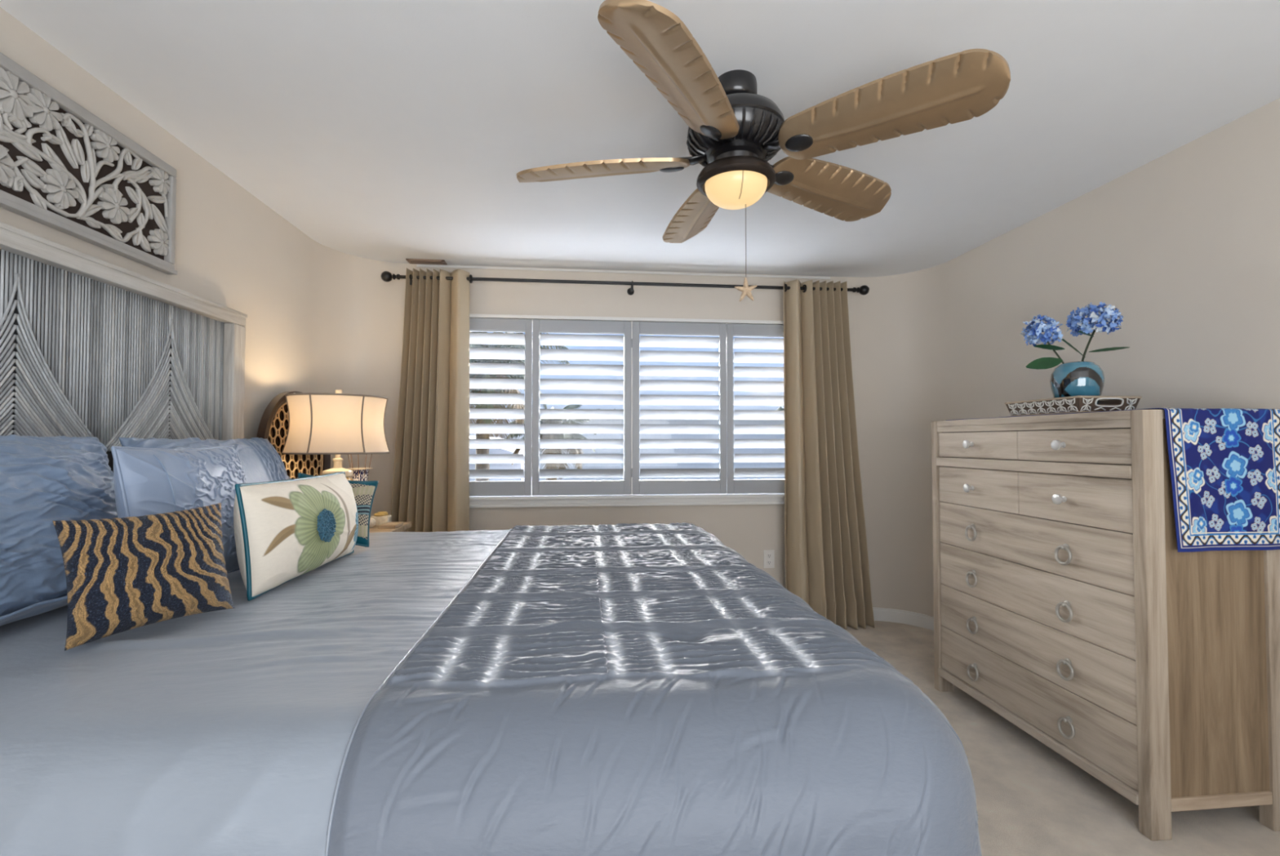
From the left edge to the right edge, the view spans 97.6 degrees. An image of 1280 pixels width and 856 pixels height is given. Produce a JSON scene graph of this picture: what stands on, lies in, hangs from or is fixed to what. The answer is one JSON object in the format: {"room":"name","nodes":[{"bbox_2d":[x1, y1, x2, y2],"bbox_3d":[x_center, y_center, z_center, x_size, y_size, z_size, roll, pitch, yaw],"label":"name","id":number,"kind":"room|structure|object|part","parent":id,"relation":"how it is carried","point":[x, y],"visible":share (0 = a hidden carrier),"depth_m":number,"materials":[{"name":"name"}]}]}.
{"room":"bedroom","nodes":[
{"label":"bedroom","id":0,"kind":"room"},
{"bbox_2d":[0,7,409,516],"bbox_3d":[-1.528,0.067,0.995,0.550,2.440,5.590,0,-1,-6],"label":"wall","id":1,"kind":"structure","parent":0,"point":[321,319],"depth_m":2.79,"materials":[{"name":"paint"}]},
{"bbox_2d":[0,52,177,275],"bbox_3d":[-1.718,-0.799,1.543,0.034,0.404,1.196,0,-1,-6],"label":"carved wall panel","id":2,"kind":"object","parent":1,"relation":"attached to","point":[64,168],"visible":1,"depth_m":1.74,"materials":[{"name":"white wood"}]},
{"bbox_2d":[0,146,14,183],"bbox_3d":[-1.715,-0.707,1.483,0.023,0.109,0.108,0,-1,-6],"label":"flower","id":3,"kind":"object","parent":2,"relation":"on","point":[6,153],"depth_m":1.52,"materials":[{"name":"white wood"}]},
{"bbox_2d":[0,66,35,119],"bbox_3d":[-1.719,-0.915,1.531,0.024,0.125,0.127,0,-1,-6],"label":"flower","id":4,"kind":"object","parent":2,"relation":"on","point":[17,86],"depth_m":1.54,"materials":[{"name":"white wood"}]},
{"bbox_2d":[23,88,62,131],"bbox_3d":[-1.728,-0.922,1.624,0.023,0.108,0.109,0,-1,-6],"label":"flower","id":5,"kind":"object","parent":2,"relation":"on","point":[42,107],"depth_m":1.62,"materials":[{"name":"white wood"}]},
{"bbox_2d":[40,168,79,208],"bbox_3d":[-1.734,-0.716,1.678,0.023,0.109,0.108,0,-1,-6],"label":"flower","id":6,"kind":"object","parent":2,"relation":"on","point":[59,188],"depth_m":1.67,"materials":[{"name":"white wood"}]},
{"bbox_2d":[89,129,119,162],"bbox_3d":[-1.750,-0.927,1.837,0.023,0.099,0.100,0,-1,-6],"label":"flower","id":7,"kind":"object","parent":2,"relation":"on","point":[104,144],"depth_m":1.83,"materials":[{"name":"white wood"}]},
{"bbox_2d":[97,187,129,223],"bbox_3d":[-1.754,-0.742,1.872,0.024,0.112,0.111,0,-1,-6],"label":"flower","id":8,"kind":"object","parent":2,"relation":"on","point":[113,203],"depth_m":1.86,"materials":[{"name":"white wood"}]},
{"bbox_2d":[146,229,169,256],"bbox_3d":[-1.775,-0.687,2.072,0.022,0.094,0.093,0,-1,-6],"label":"flower","id":9,"kind":"object","parent":2,"relation":"on","point":[157,240],"depth_m":2.06,"materials":[{"name":"white wood"}]},
{"bbox_2d":[148,167,170,195],"bbox_3d":[-1.774,-0.915,2.072,0.022,0.094,0.094,0,-1,-6],"label":"flower","id":10,"kind":"object","parent":2,"relation":"on","point":[159,178],"depth_m":2.06,"materials":[{"name":"white wood"}]},
{"bbox_2d":[409,263,857,588],"bbox_3d":[0.005,0.136,3.908,3.088,2.440,0.140,0,-1,-6],"label":"wall","id":11,"kind":"structure","parent":0,"point":[748,530],"depth_m":3.86,"materials":[{"name":"paint"}]},
{"bbox_2d":[416,264,830,279],"bbox_3d":[-0.061,-1.072,3.854,2.850,0.016,0.012,0,-1,-6],"label":"trim","id":12,"kind":"structure","parent":11,"relation":"attached to","point":[417,265],"depth_m":3.84,"materials":[{"name":"white paint"}]},
{"bbox_2d":[381,271,869,295],"bbox_3d":[-0.033,-0.952,3.777,3.254,0.084,0.164,0,-1,-6],"label":"curtain rod","id":13,"kind":"object","parent":11,"relation":"attached to","point":[387,277],"visible":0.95,"depth_m":3.71,"materials":[{"name":"black metal"}]},
{"bbox_2d":[391,268,472,532],"bbox_3d":[-1.350,0.164,3.563,0.542,2.347,0.150,0,-1,-6],"label":"curtain","id":14,"kind":"object","parent":13,"relation":"hanging from","point":[430,491],"visible":0.7,"depth_m":3.56,"materials":[{"name":"beige fabric"}]},
{"bbox_2d":[782,280,875,630],"bbox_3d":[1.274,0.172,3.824,0.603,2.351,0.166,0,-1,-6],"label":"curtain","id":15,"kind":"object","parent":13,"relation":"hanging from","point":[827,566],"visible":0.98,"depth_m":3.81,"materials":[{"name":"beige fabric"}]},
{"bbox_2d":[469,314,784,507],"bbox_3d":[-0.068,-0.111,3.872,2.685,1.279,0.200,0,-1,-6],"label":"window","id":16,"kind":"structure","parent":11,"relation":"in","point":[718,499],"depth_m":3.79,"materials":[{"name":"white paint"}]},
{"bbox_2d":[469,318,532,496],"bbox_3d":[-1.042,-0.140,3.718,0.639,1.178,0.068,0,-1,-6],"label":"shutter panel","id":17,"kind":"object","parent":16,"relation":"attached to","point":[512,488],"visible":0.59,"depth_m":3.72,"materials":[{"name":"white paint"}]},
{"bbox_2d":[532,319,632,495],"bbox_3d":[-0.385,-0.138,3.785,0.673,1.178,0.068,0,-1,-6],"label":"shutter panel","id":18,"kind":"object","parent":16,"relation":"attached to","point":[565,326],"visible":1,"depth_m":3.78,"materials":[{"name":"white paint"}]},
{"bbox_3d":[-0.065,0.492,3.830,2.685,0.071,0.145,0,-1,-6],"label":"sill","id":19,"kind":"part","parent":16,"relation":"part of","materials":[{"name":"white paint"}]},
{"bbox_2d":[632,321,726,494],"bbox_3d":[0.273,-0.137,3.851,0.650,1.178,0.068,0,-1,-6],"label":"shutter panel","id":20,"kind":"object","parent":16,"relation":"attached to","point":[639,486],"visible":1,"depth_m":3.84,"materials":[{"name":"white paint"}]},
{"bbox_2d":[725,324,784,493],"bbox_3d":[0.919,-0.135,3.917,0.640,1.178,0.068,0,-1,-6],"label":"shutter panel","id":21,"kind":"object","parent":16,"relation":"attached to","point":[744,486],"visible":0.56,"depth_m":3.90,"materials":[{"name":"white paint"}]},
{"bbox_2d":[763,550,774,568],"bbox_3d":[0.899,0.913,3.905,0.078,0.125,0.011,0,-1,-6],"label":"wall outlet","id":22,"kind":"object","parent":11,"relation":"attached to","point":[768,555],"visible":1,"depth_m":3.90,"materials":[{"name":"white plastic"}]},
{"bbox_2d":[766,560,771,564],"bbox_3d":[0.899,0.937,3.901,0.032,0.034,0.004,0,-1,-6],"label":"receptacle","id":23,"kind":"object","parent":22,"relation":"attached to","point":[768,562],"depth_m":3.90,"materials":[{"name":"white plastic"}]},
{"bbox_2d":[766,553,771,558],"bbox_3d":[0.899,0.890,3.903,0.032,0.034,0.004,0,-1,-6],"label":"receptacle","id":24,"kind":"object","parent":22,"relation":"attached to","point":[768,555],"depth_m":3.90,"materials":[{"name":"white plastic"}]},
{"bbox_2d":[0,0,1279,277],"bbox_3d":[0.287,-1.200,1.158,4.188,0.100,5.730,0,-1,-6],"label":"ceiling","id":25,"kind":"structure","parent":0,"point":[386,131],"depth_m":1.97,"materials":[{"name":"paint"}]},
{"bbox_2d":[405,258,447,265],"bbox_3d":[-1.393,-1.086,3.662,0.240,0.010,0.085,0,-1,-6],"label":"ceiling vent","id":26,"kind":"object","parent":25,"relation":"in","point":[416,261],"visible":1,"depth_m":3.65,"materials":[{"name":"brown metal"}]},
{"bbox_2d":[516,0,1010,302],"bbox_3d":[0.288,-0.772,1.888,1.410,0.721,1.389,0,-1,-6],"label":"ceiling fan","id":27,"kind":"object","parent":25,"relation":"hanging from","point":[734,131],"visible":1,"depth_m":1.65,"materials":[{"name":"brown wood"}]},
{"bbox_3d":[-0.131,-0.889,1.913,0.602,0.084,0.204,0,-1,11],"label":"blade","id":28,"kind":"part","parent":27,"relation":"part of","materials":[{"name":"brown wood"}]},
{"bbox_3d":[0.105,-0.900,1.438,0.204,0.084,0.602,-1,-2,29],"label":"blade","id":29,"kind":"part","parent":27,"relation":"part of","materials":[{"name":"brown wood"}]},
{"bbox_3d":[0.226,-0.880,2.281,0.213,0.084,0.601,0,-1,-6],"label":"blade","id":30,"kind":"part","parent":27,"relation":"part of","materials":[{"name":"brown wood"}]},
{"bbox_3d":[0.169,-0.890,1.862,0.107,0.020,0.054,0,-1,9],"label":"blade arm","id":31,"kind":"part","parent":27,"relation":"part of","materials":[{"name":"brown metal"}]},
{"bbox_3d":[0.245,-0.893,1.707,0.054,0.020,0.107,-1,-2,27],"label":"blade arm","id":32,"kind":"part","parent":27,"relation":"part of","materials":[{"name":"brown metal"}]},
{"bbox_3d":[0.314,-0.763,1.834,0.202,0.074,0.202,0,-1,-6],"label":"lamp shade","id":33,"kind":"part","parent":27,"relation":"part of","materials":[{"name":"white glass"}]},
{"bbox_3d":[0.317,-0.768,1.755,0.012,0.079,0.060,0,-1,-6],"label":"short chain","id":34,"kind":"part","parent":27,"relation":"part of","materials":[{"name":"metal"}]},
{"bbox_3d":[0.344,-0.642,1.825,0.002,0.307,0.002,0,-1,-6],"label":"pull chain","id":35,"kind":"part","parent":27,"relation":"part of","materials":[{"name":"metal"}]},
{"bbox_3d":[0.437,-0.892,1.757,0.107,0.020,0.054,-1,-2,33],"label":"blade arm","id":36,"kind":"part","parent":27,"relation":"part of","materials":[{"name":"brown metal"}]},
{"bbox_3d":[0.695,-0.885,2.079,0.602,0.084,0.204,1,-2,-31],"label":"blade","id":37,"kind":"part","parent":27,"relation":"part of","materials":[{"name":"brown wood"}]},
{"bbox_3d":[0.692,-0.897,1.591,0.602,0.084,0.204,-1,-2,35],"label":"blade","id":38,"kind":"part","parent":27,"relation":"part of","materials":[{"name":"brown wood"}]},
{"bbox_2d":[844,620,1279,855],"bbox_3d":[0.287,1.339,1.098,4.188,0.100,5.730,0,-1,-6],"label":"floor","id":39,"kind":"structure","parent":0,"point":[1032,800],"depth_m":1.95,"materials":[{"name":"carpet"}]},
{"bbox_2d":[0,222,462,591],"bbox_3d":[-0.703,0.386,1.629,2.069,1.832,1.939,0,-1,-6],"label":"bed","id":40,"kind":"object","parent":39,"relation":"on","point":[91,346],"visible":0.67,"depth_m":1.82,"materials":[{"name":"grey wood"}]},
{"bbox_3d":[-1.709,-0.008,1.534,0.010,0.935,1.756,0,-1,-6],"label":"reed panel","id":41,"kind":"part","parent":40,"relation":"part of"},
{"bbox_3d":[-1.698,-0.504,1.550,0.068,0.057,1.939,0,-1,-6],"label":"headboard","id":42,"kind":"part","parent":40,"relation":"part of","materials":[{"name":"white wood"}]},
{"bbox_2d":[0,523,982,855],"bbox_3d":[-0.571,0.775,1.692,2.170,0.726,2.103,0,-1,-6],"label":"comforter","id":43,"kind":"object","parent":40,"relation":"on","point":[634,689],"visible":0.9,"depth_m":0.84,"materials":[{"name":"grey fabric"}]},
{"bbox_2d":[0,435,117,626],"bbox_3d":[-1.429,0.217,1.142,0.307,0.421,0.990,0,-1,-6],"label":"pillow sham","id":44,"kind":"object","parent":43,"relation":"on","point":[44,480],"visible":0.61,"depth_m":1.26,"materials":[{"name":"blue fabric"}]},
{"bbox_2d":[52,502,235,650],"bbox_3d":[-1.044,0.300,1.199,0.155,0.251,0.283,-1,-1,24],"label":"cushion","id":45,"kind":"object","parent":43,"relation":"on","point":[123,574],"visible":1,"depth_m":1.14,"materials":[{"name":"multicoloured fabric"}]},
{"bbox_2d":[111,444,247,573],"bbox_3d":[-1.236,0.242,1.553,0.184,0.387,0.477,0,-1,-7],"label":"throw pillow","id":46,"kind":"object","parent":43,"relation":"on","point":[147,481],"visible":0.52,"depth_m":1.44,"materials":[{"name":"blue fabric"}]},
{"bbox_2d":[118,437,291,483],"bbox_3d":[-1.536,0.242,2.091,0.276,0.414,0.812,0,-1,1],"label":"pillow sham","id":47,"kind":"object","parent":43,"relation":"on","point":[260,461],"visible":0.21,"depth_m":2.14,"materials":[{"name":"blue fabric"}]},
{"bbox_2d":[233,471,358,600],"bbox_3d":[-1.015,0.294,1.707,0.208,0.293,0.609,0,-1,-7],"label":"floral cushion","id":48,"kind":"object","parent":43,"relation":"on","point":[285,531],"visible":1,"depth_m":1.51,"materials":[{"name":"fabric"}]},
{"bbox_2d":[316,508,336,542],"bbox_3d":[-0.913,0.284,1.634,0.019,0.098,0.093,-7,-1,-5],"label":"flower","id":49,"kind":"object","parent":48,"relation":"on","point":[326,521],"depth_m":1.63,"materials":[{"name":"blue fabric"}]},
{"bbox_2d":[297,472,378,546],"bbox_3d":[-1.134,0.303,2.074,0.298,0.277,0.154,1,-1,-25],"label":"patterned cushion","id":50,"kind":"object","parent":43,"relation":"on","point":[364,491],"visible":0.21,"depth_m":2.10,"materials":[{"name":"fabric"}]},
{"bbox_2d":[368,522,411,533],"bbox_3d":[-1.572,0.938,2.935,0.577,0.790,0.640,0,-1,-6],"label":"nightstand","id":51,"kind":"object","parent":39,"relation":"on","point":[406,526],"visible":0.02,"depth_m":3.04,"materials":[{"name":"brown wood"}]},
{"bbox_2d":[256,391,330,479],"bbox_3d":[-1.791,0.154,2.932,0.069,0.691,0.690,0,-1,-6],"label":"round mirror","id":52,"kind":"object","parent":51,"relation":"on","point":[274,421],"visible":0.27,"depth_m":2.83,"materials":[{"name":"brown wood"}]},
{"bbox_2d":[280,390,390,480],"bbox_3d":[-1.525,0.174,2.828,0.482,0.733,0.482,-1,-2,36],"label":"table lamp","id":53,"kind":"object","parent":51,"relation":"on","point":[337,424],"visible":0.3,"depth_m":2.65,"materials":[{"name":"fabric"}]},
{"bbox_3d":[-1.525,-0.015,2.832,0.472,0.278,0.472,0,-1,-6],"label":"lamp shade","id":54,"kind":"part","parent":53,"relation":"part of","materials":[{"name":"beige fabric"}]},
{"bbox_2d":[346,467,372,480],"bbox_3d":[-1.558,0.384,3.116,0.148,0.326,0.148,0,-1,-6],"label":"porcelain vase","id":55,"kind":"object","parent":51,"relation":"on","point":[355,476],"visible":0.16,"depth_m":3.08,"materials":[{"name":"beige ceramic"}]},
{"bbox_2d":[368,517,375,528],"bbox_3d":[-1.481,0.518,3.055,0.074,0.060,0.062,0,-1,-6],"label":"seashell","id":56,"kind":"object","parent":51,"relation":"on","point":[372,522],"visible":0.39,"depth_m":3.05,"materials":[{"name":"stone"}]},
{"bbox_2d":[370,511,391,525],"bbox_3d":[-1.462,0.511,3.163,0.100,0.075,0.076,0,-1,-6],"label":"box","id":57,"kind":"object","parent":51,"relation":"on","point":[380,517],"visible":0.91,"depth_m":3.13,"materials":[{"name":"stone"}]},
{"bbox_3d":[-1.462,0.485,3.163,0.076,0.023,0.076,0,-1,-6],"label":"cord","id":58,"kind":"part","parent":57,"relation":"part of","materials":[{"name":"gold metal"}]},
{"bbox_2d":[377,521,403,528],"bbox_3d":[-1.375,0.538,3.095,0.090,0.018,0.140,0,-1,-6],"label":"wooden coaster","id":59,"kind":"object","parent":51,"relation":"on","point":[388,525],"visible":1,"depth_m":3.04,"materials":[{"name":"brown wood"}]},
{"bbox_2d":[931,409,1279,840],"bbox_3d":[1.801,0.636,2.357,0.539,1.366,1.103,0,-1,-6],"label":"dresser","id":60,"kind":"object","parent":39,"relation":"on","point":[1067,605],"visible":0.99,"depth_m":1.93,"materials":[{"name":"brown wood"}]},
{"bbox_3d":[1.543,0.648,2.864,0.072,1.366,0.043,0,-1,-6],"label":"post","id":61,"kind":"part","parent":60,"relation":"part of","materials":[{"name":"brown wood"}]},
{"bbox_3d":[1.525,0.076,2.602,0.036,0.038,0.038,0,-1,-6],"label":"knob","id":62,"kind":"part","parent":60,"relation":"part of","materials":[{"name":"silver metal"}]},
{"bbox_3d":[1.525,0.279,2.597,0.036,0.038,0.038,0,-1,-6],"label":"knob","id":63,"kind":"part","parent":60,"relation":"part of","materials":[{"name":"silver metal"}]},
{"bbox_3d":[1.531,0.483,2.591,0.024,0.079,0.073,0,-1,-6],"label":"ring pull","id":64,"kind":"part","parent":60,"relation":"part of","materials":[{"name":"grey metal"}]},
{"bbox_3d":[1.531,0.695,2.586,0.024,0.079,0.073,0,-1,-6],"label":"ring pull","id":65,"kind":"part","parent":60,"relation":"part of","materials":[{"name":"grey metal"}]},
{"bbox_3d":[1.531,0.908,2.581,0.024,0.079,0.073,0,-1,-6],"label":"ring pull","id":66,"kind":"part","parent":60,"relation":"part of","materials":[{"name":"grey metal"}]},
{"bbox_3d":[1.531,1.121,2.576,0.024,0.079,0.073,0,-1,-6],"label":"ring pull","id":67,"kind":"part","parent":60,"relation":"part of","materials":[{"name":"grey metal"}]},
{"bbox_3d":[1.555,0.079,2.591,0.022,0.119,0.518,0,-1,-6],"label":"drawer","id":68,"kind":"part","parent":60,"relation":"part of","materials":[{"name":"brown wood"}]},
{"bbox_3d":[1.555,0.277,2.586,0.022,0.176,0.518,0,-1,-6],"label":"drawer","id":69,"kind":"part","parent":60,"relation":"part of","materials":[{"name":"brown wood"}]},
{"bbox_3d":[1.576,0.158,2.346,0.039,0.044,1.017,0,-1,-6],"label":"rail","id":70,"kind":"part","parent":60,"relation":"part of","materials":[{"name":"brown wood"}]},
{"bbox_3d":[1.580,-0.003,2.350,0.031,0.028,1.017,0,-1,-6],"label":"rail","id":71,"kind":"part","parent":60,"relation":"part of","materials":[{"name":"brown wood"}]},
{"bbox_3d":[1.579,0.462,2.338,0.022,0.201,1.008,0,-1,-6],"label":"drawer","id":72,"kind":"part","parent":60,"relation":"part of","materials":[{"name":"brown wood"}]},
{"bbox_3d":[1.579,0.669,2.333,0.022,0.206,1.008,0,-1,-6],"label":"drawer","id":73,"kind":"part","parent":60,"relation":"part of","materials":[{"name":"brown wood"}]},
{"bbox_3d":[1.575,1.215,2.321,0.041,0.035,1.021,0,-1,-6],"label":"rail","id":74,"kind":"part","parent":60,"relation":"part of","materials":[{"name":"brown wood"}]},
{"bbox_3d":[1.579,0.878,2.328,0.022,0.207,1.008,0,-1,-6],"label":"drawer","id":75,"kind":"part","parent":60,"relation":"part of","materials":[{"name":"brown wood"}]},
{"bbox_3d":[1.579,1.089,2.323,0.022,0.210,1.008,0,-1,-6],"label":"drawer","id":76,"kind":"part","parent":60,"relation":"part of","materials":[{"name":"brown wood"}]},
{"bbox_3d":[1.575,0.064,2.106,0.036,0.038,0.038,0,-1,-6],"label":"knob","id":77,"kind":"part","parent":60,"relation":"part of","materials":[{"name":"silver metal"}]},
{"bbox_3d":[1.575,0.267,2.102,0.036,0.038,0.038,0,-1,-6],"label":"knob","id":78,"kind":"part","parent":60,"relation":"part of","materials":[{"name":"silver metal"}]},
{"bbox_3d":[1.581,0.471,2.092,0.024,0.079,0.073,0,-1,-6],"label":"ring pull","id":79,"kind":"part","parent":60,"relation":"part of","materials":[{"name":"grey metal"}]},
{"bbox_3d":[1.581,0.683,2.087,0.024,0.079,0.073,0,-1,-6],"label":"ring pull","id":80,"kind":"part","parent":60,"relation":"part of","materials":[{"name":"grey metal"}]},
{"bbox_3d":[1.581,0.896,2.082,0.024,0.079,0.073,0,-1,-6],"label":"ring pull","id":81,"kind":"part","parent":60,"relation":"part of","materials":[{"name":"grey metal"}]},
{"bbox_3d":[1.581,1.109,2.077,0.024,0.079,0.073,0,-1,-6],"label":"ring pull","id":82,"kind":"part","parent":60,"relation":"part of","materials":[{"name":"grey metal"}]},
{"bbox_3d":[1.606,0.067,2.088,0.022,0.119,0.488,0,-1,-6],"label":"drawer","id":83,"kind":"part","parent":60,"relation":"part of","materials":[{"name":"brown wood"}]},
{"bbox_3d":[1.606,0.265,2.084,0.022,0.176,0.488,0,-1,-6],"label":"drawer","id":84,"kind":"part","parent":60,"relation":"part of","materials":[{"name":"brown wood"}]},
{"bbox_2d":[951,408,1279,552],"bbox_3d":[1.852,0.177,2.355,0.449,0.462,1.109,0,-1,-6],"label":"table runner","id":85,"kind":"object","parent":60,"relation":"on","point":[1224,463],"visible":0.8,"depth_m":1.81,"materials":[{"name":"fabric"}]},
{"bbox_2d":[1004,395,1142,416],"bbox_3d":[1.763,-0.086,2.307,0.266,0.063,0.378,0,-1,-6],"label":"decorative tray","id":86,"kind":"object","parent":85,"relation":"on","point":[1074,404],"visible":0.85,"depth_m":2.17,"materials":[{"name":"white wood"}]},
{"bbox_2d":[1049,361,1104,404],"bbox_3d":[1.769,-0.165,2.269,0.176,0.200,0.176,0,-1,-11],"label":"glass vase","id":87,"kind":"object","parent":86,"relation":"on","point":[1071,379],"visible":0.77,"depth_m":2.21,"materials":[{"name":"blue glass"}]},
{"bbox_2d":[1020,314,1064,369],"bbox_3d":[1.639,-0.337,2.282,0.218,0.248,0.137,0,-1,-6],"label":"flower","id":88,"kind":"object","parent":87,"relation":"in","point":[1037,326],"visible":0.99,"depth_m":2.25,"materials":[{"name":"blue plant"}]},
{"bbox_3d":[1.701,-0.286,2.279,0.098,0.147,0.009,0,-1,4],"label":"stem","id":89,"kind":"part","parent":88,"relation":"part of","materials":[{"name":"green plant"}]},
{"bbox_2d":[1054,302,1129,361],"bbox_3d":[1.810,-0.362,2.278,0.291,0.298,0.186,0,-1,-6],"label":"flower","id":90,"kind":"object","parent":87,"relation":"in","point":[1078,324],"visible":0.98,"depth_m":2.26,"materials":[{"name":"blue plant"}]},
{"bbox_3d":[1.814,-0.306,2.275,0.085,0.186,0.009,0,-1,-9],"label":"stem","id":91,"kind":"part","parent":90,"relation":"part of","materials":[{"name":"green plant"}]},
{"bbox_3d":[1.650,0.623,1.810,0.072,1.366,0.043,0,-1,-6],"label":"post","id":92,"kind":"part","parent":60,"relation":"part of","materials":[{"name":"brown wood"}]},
{"bbox_3d":[1.868,0.579,1.829,0.367,1.216,0.016,0,-1,-6],"label":"panel","id":93,"kind":"part","parent":60,"relation":"part of","materials":[{"name":"brown wood"}]},
{"bbox_3d":[1.868,1.202,1.818,0.367,0.040,0.038,0,-1,-6],"label":"rail","id":94,"kind":"part","parent":60,"relation":"part of","materials":[{"name":"brown wood"}]},
{"bbox_3d":[2.086,0.624,1.854,0.072,1.366,0.043,0,-1,-6],"label":"post","id":95,"kind":"part","parent":60,"relation":"part of","materials":[{"name":"brown wood"}]},
{"bbox_2d":[855,97,1279,617],"bbox_3d":[2.091,0.075,1.361,0.550,2.440,5.590,0,-1,-6],"label":"wall","id":96,"kind":"structure","parent":0,"point":[1184,243],"depth_m":2.64,"materials":[{"name":"paint"}]},
{"bbox_2d":[872,607,933,631],"bbox_3d":[2.037,1.250,1.268,0.431,0.088,5.470,0,-1,-6],"label":"baseboard","id":97,"kind":"structure","parent":96,"relation":"attached to","point":[905,617],"depth_m":3.88,"materials":[{"name":"white paint"}]},
{"label":"outside","id":98,"kind":"structure","parent":0,"visible":0},
{"bbox_3d":[5.205,5.496,47.751,100.000,0.200,85.800,0,-1,-6],"label":"ground","id":99,"kind":"structure","parent":98,"visible":0},
{"bbox_2d":[469,435,532,486],"bbox_3d":[-13.219,2.672,27.755,16.300,4.500,11.000,0,-1,-6],"label":"house","id":100,"kind":"structure","parent":99,"relation":"on","point":[509,451],"depth_m":23.49,"materials":[{"name":"paint"}]},
{"bbox_2d":[469,331,569,481],"bbox_3d":[-3.016,1.039,10.656,3.420,6.968,3.476,0,-1,-6],"label":"palm tree","id":101,"kind":"object","parent":99,"relation":"on","point":[478,436],"visible":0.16,"depth_m":10.45,"materials":[{"name":"green plant"}]},
{"bbox_2d":[506,404,596,480],"bbox_3d":[-2.082,1.986,12.937,2.218,5.190,2.243,0,-1,10],"label":"palm tree","id":102,"kind":"object","parent":99,"relation":"on","point":[560,421],"visible":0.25,"depth_m":12.48,"materials":[{"name":"green plant"}]},
{"bbox_2d":[539,410,784,480],"bbox_3d":[13.398,2.263,28.449,36.200,5.350,14.600,0,-1,-6],"label":"building","id":103,"kind":"structure","parent":99,"relation":"on","point":[593,421],"depth_m":20.22,"materials":[{"name":"paint"}]},
{"bbox_2d":[776,406,784,410],"bbox_3d":[12.527,1.789,46.464,3.170,7.151,2.728,0,-1,-6],"label":"tree","id":104,"kind":"object","parent":99,"relation":"on","point":[780,408],"visible":0.02,"depth_m":45.73,"materials":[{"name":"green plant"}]}
]}

